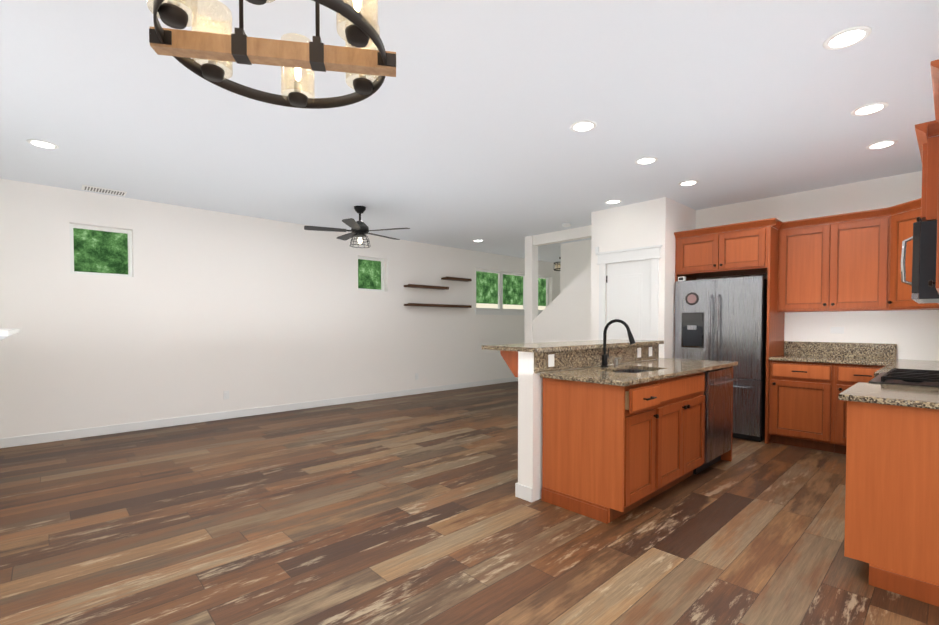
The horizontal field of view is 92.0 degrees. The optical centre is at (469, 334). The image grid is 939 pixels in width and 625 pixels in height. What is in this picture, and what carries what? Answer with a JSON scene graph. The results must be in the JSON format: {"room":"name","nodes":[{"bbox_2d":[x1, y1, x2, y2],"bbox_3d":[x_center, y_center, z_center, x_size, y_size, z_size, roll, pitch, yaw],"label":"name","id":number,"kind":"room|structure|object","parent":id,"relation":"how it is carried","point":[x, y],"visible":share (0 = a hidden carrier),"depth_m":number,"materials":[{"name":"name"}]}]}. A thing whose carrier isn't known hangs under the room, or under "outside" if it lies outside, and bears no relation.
{"room":"kitchen","nodes":[
{"label":"kitchen","id":0,"kind":"room"},
{"bbox_2d":[0,178,523,438],"bbox_3d":[-1.212,-0.296,8.044,10.800,2.740,0.160,-1,2,-43],"label":"wall","id":1,"kind":"structure","parent":0,"point":[198,311],"depth_m":5.91,"materials":[{"name":"white paint"}]},
{"bbox_2d":[223,391,228,398],"bbox_3d":[-3.243,0.802,6.054,0.070,0.114,0.008,-1,2,-43],"label":"electrical outlet plate","id":2,"kind":"object","parent":1,"relation":"attached to","point":[226,393],"depth_m":6.05,"materials":[{"name":"white plastic"}]},
{"bbox_2d":[0,377,517,447],"bbox_3d":[-1.190,1.026,7.975,10.005,0.100,0.016,-1,2,-43],"label":"baseboard","id":3,"kind":"structure","parent":1,"relation":"attached to","point":[63,435],"depth_m":5.92,"materials":[{"name":"white wood"}]},
{"bbox_2d":[69,224,548,314],"bbox_3d":[-1.215,-0.855,7.997,8.750,0.940,0.185,-1,2,-43],"label":"window frames","id":4,"kind":"structure","parent":1,"relation":"in","point":[500,310],"depth_m":7.80,"materials":[{"name":"white plastic"}]},
{"bbox_2d":[404,284,448,289],"bbox_3d":[-0.770,-0.869,8.231,0.920,0.047,0.148,-1,2,-43],"label":"shelf","id":5,"kind":"object","parent":1,"relation":"attached to","point":[427,286],"visible":1,"depth_m":8.14,"materials":[{"name":"brown wood"}]},
{"bbox_2d":[404,303,471,307],"bbox_3d":[-0.558,-0.544,8.437,1.500,0.047,0.148,-1,2,-43],"label":"shelf","id":6,"kind":"object","parent":1,"relation":"attached to","point":[438,305],"visible":1,"depth_m":8.31,"materials":[{"name":"brown wood"}]},
{"bbox_2d":[441,276,471,281],"bbox_3d":[-0.247,-1.071,8.714,0.650,0.047,0.148,-1,2,-43],"label":"shelf","id":7,"kind":"object","parent":1,"relation":"attached to","point":[456,279],"visible":1,"depth_m":8.63,"materials":[{"name":"brown wood"}]},
{"bbox_2d":[0,381,938,624],"bbox_3d":[1.197,1.217,3.307,14.200,0.060,11.400,-1,2,-43],"label":"floor","id":8,"kind":"structure","parent":0,"point":[408,510],"depth_m":2.73,"materials":[{"name":"brown wood"}]},
{"bbox_2d":[0,328,19,340],"bbox_3d":[-3.681,0.570,3.502,0.270,1.225,1.870,-1,2,-43],"label":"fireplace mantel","id":9,"kind":"object","parent":8,"relation":"on","point":[6,333],"visible":1,"depth_m":3.26,"materials":[{"name":"white"}]},
{"bbox_2d":[500,343,737,523],"bbox_3d":[1.359,0.641,3.795,2.147,1.068,1.032,-1,2,-43],"label":"kitchen island","id":10,"kind":"object","parent":8,"relation":"on","point":[609,431],"depth_m":3.21,"materials":[{"name":"brown wood"}]},
{"bbox_2d":[482,339,663,350],"bbox_3d":[1.014,0.084,4.010,2.030,0.032,0.524,-1,2,-43],"label":"island countertop","id":11,"kind":"structure","parent":10,"relation":"on","point":[613,342],"depth_m":3.62,"materials":[{"name":"beige stone"}]},
{"bbox_2d":[674,276,766,441],"bbox_3d":[2.979,0.224,5.314,0.723,1.830,0.902,-1,2,-43],"label":"fridge","id":12,"kind":"object","parent":8,"relation":"on","point":[722,319],"visible":0.69,"depth_m":4.97,"materials":[{"name":"grey metal"}]},
{"bbox_2d":[769,361,832,451],"bbox_3d":[3.564,0.709,4.801,0.620,0.885,0.539,-1,2,-43],"label":"base cabinet","id":13,"kind":"object","parent":8,"relation":"on","point":[828,397],"depth_m":4.60,"materials":[{"name":"brown wood"}]},
{"bbox_2d":[769,353,896,364],"bbox_3d":[3.694,0.252,4.639,0.635,0.030,0.937,-1,2,-43],"label":"countertop","id":14,"kind":"structure","parent":13,"relation":"on","point":[787,356],"depth_m":4.53,"materials":[{"name":"beige stone"}]},
{"bbox_2d":[829,361,880,453],"bbox_3d":[3.901,0.718,4.426,0.640,0.885,0.469,-1,2,-43],"label":"base cabinet","id":15,"kind":"object","parent":8,"relation":"on","point":[845,374],"depth_m":4.36,"materials":[{"name":"brown wood"}]},
{"bbox_2d":[873,359,938,376],"bbox_3d":[3.792,0.276,3.643,1.853,0.030,0.650,-1,2,-43],"label":"countertop","id":16,"kind":"structure","parent":15,"relation":"on","point":[922,365],"depth_m":3.81,"materials":[{"name":"beige stone"}]},
{"bbox_2d":[841,401,938,606],"bbox_3d":[2.330,0.769,2.266,0.648,0.885,0.620,-1,2,-43],"label":"base cabinet","id":17,"kind":"object","parent":8,"relation":"on","point":[891,451],"depth_m":2.14,"materials":[{"name":"brown wood"}]},
{"bbox_2d":[837,381,938,408],"bbox_3d":[2.307,0.309,2.254,0.683,0.030,0.650,-1,2,-43],"label":"countertop","id":18,"kind":"structure","parent":17,"relation":"on","point":[913,397],"depth_m":2.24,"materials":[{"name":"beige stone"}]},
{"bbox_2d":[868,368,938,387],"bbox_3d":[2.833,0.710,2.763,0.754,0.940,0.651,-1,2,-43],"label":"range","id":19,"kind":"object","parent":8,"relation":"on","point":[914,377],"visible":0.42,"depth_m":2.69,"materials":[{"name":"grey metal"}]},
{"bbox_2d":[0,0,938,263],"bbox_3d":[1.197,-1.592,3.240,14.200,0.080,11.400,-1,2,-43],"label":"ceiling","id":20,"kind":"structure","parent":0,"point":[457,132],"depth_m":3.16,"materials":[{"name":"white paint"}]},
{"bbox_2d":[27,139,58,148],"bbox_3d":[-3.492,-1.560,3.716,0.196,0.005,0.196,-1,2,-43],"label":"recessed light","id":21,"kind":"object","parent":20,"relation":"in","point":[43,144],"visible":1,"depth_m":3.72,"materials":[{"name":"white"}]},
{"bbox_2d":[81,185,126,195],"bbox_3d":[-4.026,-1.589,5.004,0.380,0.009,0.210,-1,2,-43],"label":"ceiling vent","id":22,"kind":"object","parent":20,"relation":"in","point":[104,190],"visible":1,"depth_m":4.98,"materials":[{"name":"white plastic"}]},
{"bbox_2d":[147,0,395,108],"bbox_3d":[-0.604,-1.188,1.442,0.695,0.640,0.666,-1,2,-43],"label":"chandelier","id":23,"kind":"object","parent":20,"relation":"hanging from","point":[184,47],"visible":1,"depth_m":1.44,"materials":[{"name":"grey metal"}]},
{"bbox_2d":[304,206,409,247],"bbox_3d":[-1.391,-1.365,5.758,1.282,0.492,1.261,-1,2,-43],"label":"ceiling fan","id":24,"kind":"object","parent":20,"relation":"hanging from","point":[359,228],"visible":1,"depth_m":5.65,"materials":[{"name":"black metal"}]},
{"bbox_2d":[554,257,560,270],"bbox_3d":[2.059,-1.573,10.006,0.400,0.279,0.400,-1,2,-43],"label":"flush light","id":25,"kind":"object","parent":20,"relation":"attached to","point":[556,265],"visible":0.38,"depth_m":9.98,"materials":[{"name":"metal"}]},
{"bbox_2d":[570,120,596,131],"bbox_3d":[0.848,-1.552,3.380,0.196,0.005,0.196,-1,2,-43],"label":"recessed light","id":26,"kind":"object","parent":20,"relation":"in","point":[583,126],"visible":1,"depth_m":3.38,"materials":[{"name":"white"}]},
{"bbox_2d":[605,200,621,203],"bbox_3d":[1.731,-1.601,5.466,0.196,0.005,0.196,-1,2,-43],"label":"recessed light","id":27,"kind":"object","parent":20,"relation":"in","point":[612,201],"visible":1,"depth_m":5.45,"materials":[{"name":"white"}]},
{"bbox_2d":[635,157,657,164],"bbox_3d":[1.593,-1.569,4.091,0.196,0.005,0.196,-1,2,-43],"label":"recessed light","id":28,"kind":"object","parent":20,"relation":"in","point":[644,160],"visible":1,"depth_m":4.08,"materials":[{"name":"white"}]},
{"bbox_2d":[678,180,698,185],"bbox_3d":[2.287,-1.584,4.740,0.196,0.005,0.196,-1,2,-43],"label":"recessed light","id":29,"kind":"object","parent":20,"relation":"in","point":[688,182],"visible":1,"depth_m":4.74,"materials":[{"name":"white"}]},
{"bbox_2d":[823,26,871,49],"bbox_3d":[1.945,-1.527,2.339,0.196,0.005,0.196,-1,2,-43],"label":"recessed light","id":30,"kind":"object","parent":20,"relation":"in","point":[848,37],"visible":1,"depth_m":2.33,"materials":[{"name":"white"}]},
{"bbox_2d":[851,102,888,115],"bbox_3d":[2.742,-1.545,3.112,0.196,0.005,0.196,-1,2,-43],"label":"recessed light","id":31,"kind":"object","parent":20,"relation":"in","point":[868,109],"visible":1,"depth_m":3.11,"materials":[{"name":"white"}]},
{"bbox_2d":[866,140,897,148],"bbox_3d":[3.385,-1.560,3.727,0.196,0.005,0.196,-1,2,-43],"label":"recessed light","id":32,"kind":"object","parent":20,"relation":"in","point":[882,144],"visible":1,"depth_m":3.72,"materials":[{"name":"white"}]},
{"bbox_2d":[524,226,587,342],"bbox_3d":[1.562,-0.274,7.127,0.180,2.740,1.690,-1,2,-43],"label":"wall","id":33,"kind":"structure","parent":0,"point":[565,318],"depth_m":7.49,"materials":[{"name":"white paint"}]},
{"bbox_2d":[588,211,595,339],"bbox_3d":[1.969,-0.254,6.268,0.880,2.740,0.120,-1,2,-43],"label":"wall","id":34,"kind":"structure","parent":0,"point":[591,228],"depth_m":5.99,"materials":[{"name":"white paint"}]},
{"bbox_2d":[596,200,651,339],"bbox_3d":[1.971,-0.240,5.710,0.120,2.740,0.700,-1,2,-43],"label":"wall","id":35,"kind":"structure","parent":0,"point":[629,226],"depth_m":5.67,"materials":[{"name":"white paint"}]},
{"bbox_2d":[595,245,662,339],"bbox_3d":[1.947,-0.004,5.638,0.122,2.270,0.880,-1,2,-43],"label":"door","id":36,"kind":"structure","parent":35,"relation":"attached to","point":[631,279],"depth_m":5.60,"materials":[{"name":"white wood"}]},
{"bbox_2d":[652,197,695,357],"bbox_3d":[2.549,-0.239,5.648,0.880,2.740,0.140,-1,2,-43],"label":"wall","id":37,"kind":"structure","parent":0,"point":[669,216],"depth_m":5.36,"materials":[{"name":"white paint"}]},
{"bbox_2d":[696,171,938,360],"bbox_3d":[3.528,-0.233,5.385,0.150,2.740,3.540,-1,2,-43],"label":"wall","id":38,"kind":"structure","parent":0,"point":[915,333],"depth_m":4.76,"materials":[{"name":"white paint"}]},
{"bbox_2d":[674,227,729,278],"bbox_3d":[2.892,-0.976,5.464,0.640,0.502,0.530,-1,2,-43],"label":"upper cabinet","id":39,"kind":"object","parent":38,"relation":"attached to","point":[692,254],"depth_m":5.32,"materials":[{"name":"brown wood"}]},
{"bbox_2d":[710,219,777,275],"bbox_3d":[3.172,-0.969,5.165,0.640,0.502,0.530,-1,2,-43],"label":"upper cabinet","id":40,"kind":"object","parent":38,"relation":"attached to","point":[752,250],"depth_m":4.93,"materials":[{"name":"brown wood"}]},
{"bbox_2d":[774,217,825,314],"bbox_3d":[3.654,-0.732,4.874,0.340,0.962,0.512,-1,2,-43],"label":"upper cabinet","id":41,"kind":"object","parent":38,"relation":"attached to","point":[796,269],"depth_m":4.82,"materials":[{"name":"brown wood"}]},
{"bbox_2d":[830,327,843,333],"bbox_3d":[3.928,-0.050,4.847,0.005,0.070,0.114,-1,2,-43],"label":"electrical outlet plate","id":42,"kind":"object","parent":38,"relation":"attached to","point":[837,330],"depth_m":4.84,"materials":[{"name":"white plastic"}]},
{"bbox_2d":[785,341,896,356],"bbox_3d":[3.919,0.156,4.847,0.020,0.152,0.937,-1,2,-43],"label":"backsplash","id":43,"kind":"structure","parent":38,"relation":"attached to","point":[807,349],"depth_m":4.82,"materials":[{"name":"beige stone"}]},
{"bbox_2d":[818,210,873,311],"bbox_3d":[3.924,-0.724,4.552,0.387,0.962,0.567,-1,2,-43],"label":"upper cabinet","id":44,"kind":"object","parent":38,"relation":"attached to","point":[850,261],"depth_m":4.53,"materials":[{"name":"brown wood"}]},
{"bbox_2d":[870,199,925,310],"bbox_3d":[4.183,-0.712,4.063,0.676,0.962,0.764,-1,2,-43],"label":"upper cabinet","id":45,"kind":"object","parent":38,"relation":"attached to","point":[891,228],"depth_m":4.25,"materials":[{"name":"brown wood"}]},
{"bbox_2d":[926,280,938,309],"bbox_3d":[3.843,-0.699,3.494,0.704,0.962,0.398,-1,2,-43],"label":"upper cabinet","id":46,"kind":"object","parent":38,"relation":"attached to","point":[929,306],"depth_m":3.91,"materials":[{"name":"brown wood"}]},
{"bbox_2d":[918,121,933,221],"bbox_3d":[2.804,-0.896,2.519,0.441,0.522,0.400,-1,2,-43],"label":"upper cabinet","id":47,"kind":"object","parent":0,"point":[925,131],"depth_m":2.50,"materials":[{"name":"brown wood"}]},
{"bbox_2d":[901,220,938,302],"bbox_3d":[2.890,-0.418,2.673,0.752,0.430,0.490,-1,2,-43],"label":"microwave","id":48,"kind":"object","parent":47,"relation":"attached to","point":[924,237],"visible":1,"depth_m":2.52,"materials":[{"name":"grey metal"}]},
{"bbox_2d":[930,59,938,292],"bbox_3d":[2.271,-0.667,1.970,0.445,0.972,0.320,-1,2,-43],"label":"upper cabinet","id":49,"kind":"object","parent":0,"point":[936,62],"depth_m":2.26,"materials":[{"name":"brown wood"}]},
{"label":"outside","id":50,"kind":"structure","parent":0,"visible":0},
{"bbox_2d":[73,228,545,309],"bbox_3d":[-3.427,-1.496,10.970,26.000,9.000,0.001,-1,2,-43],"label":"windows","id":51,"kind":"structure","parent":50,"point":[95,251],"depth_m":11.56,"materials":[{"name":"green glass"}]}
]}

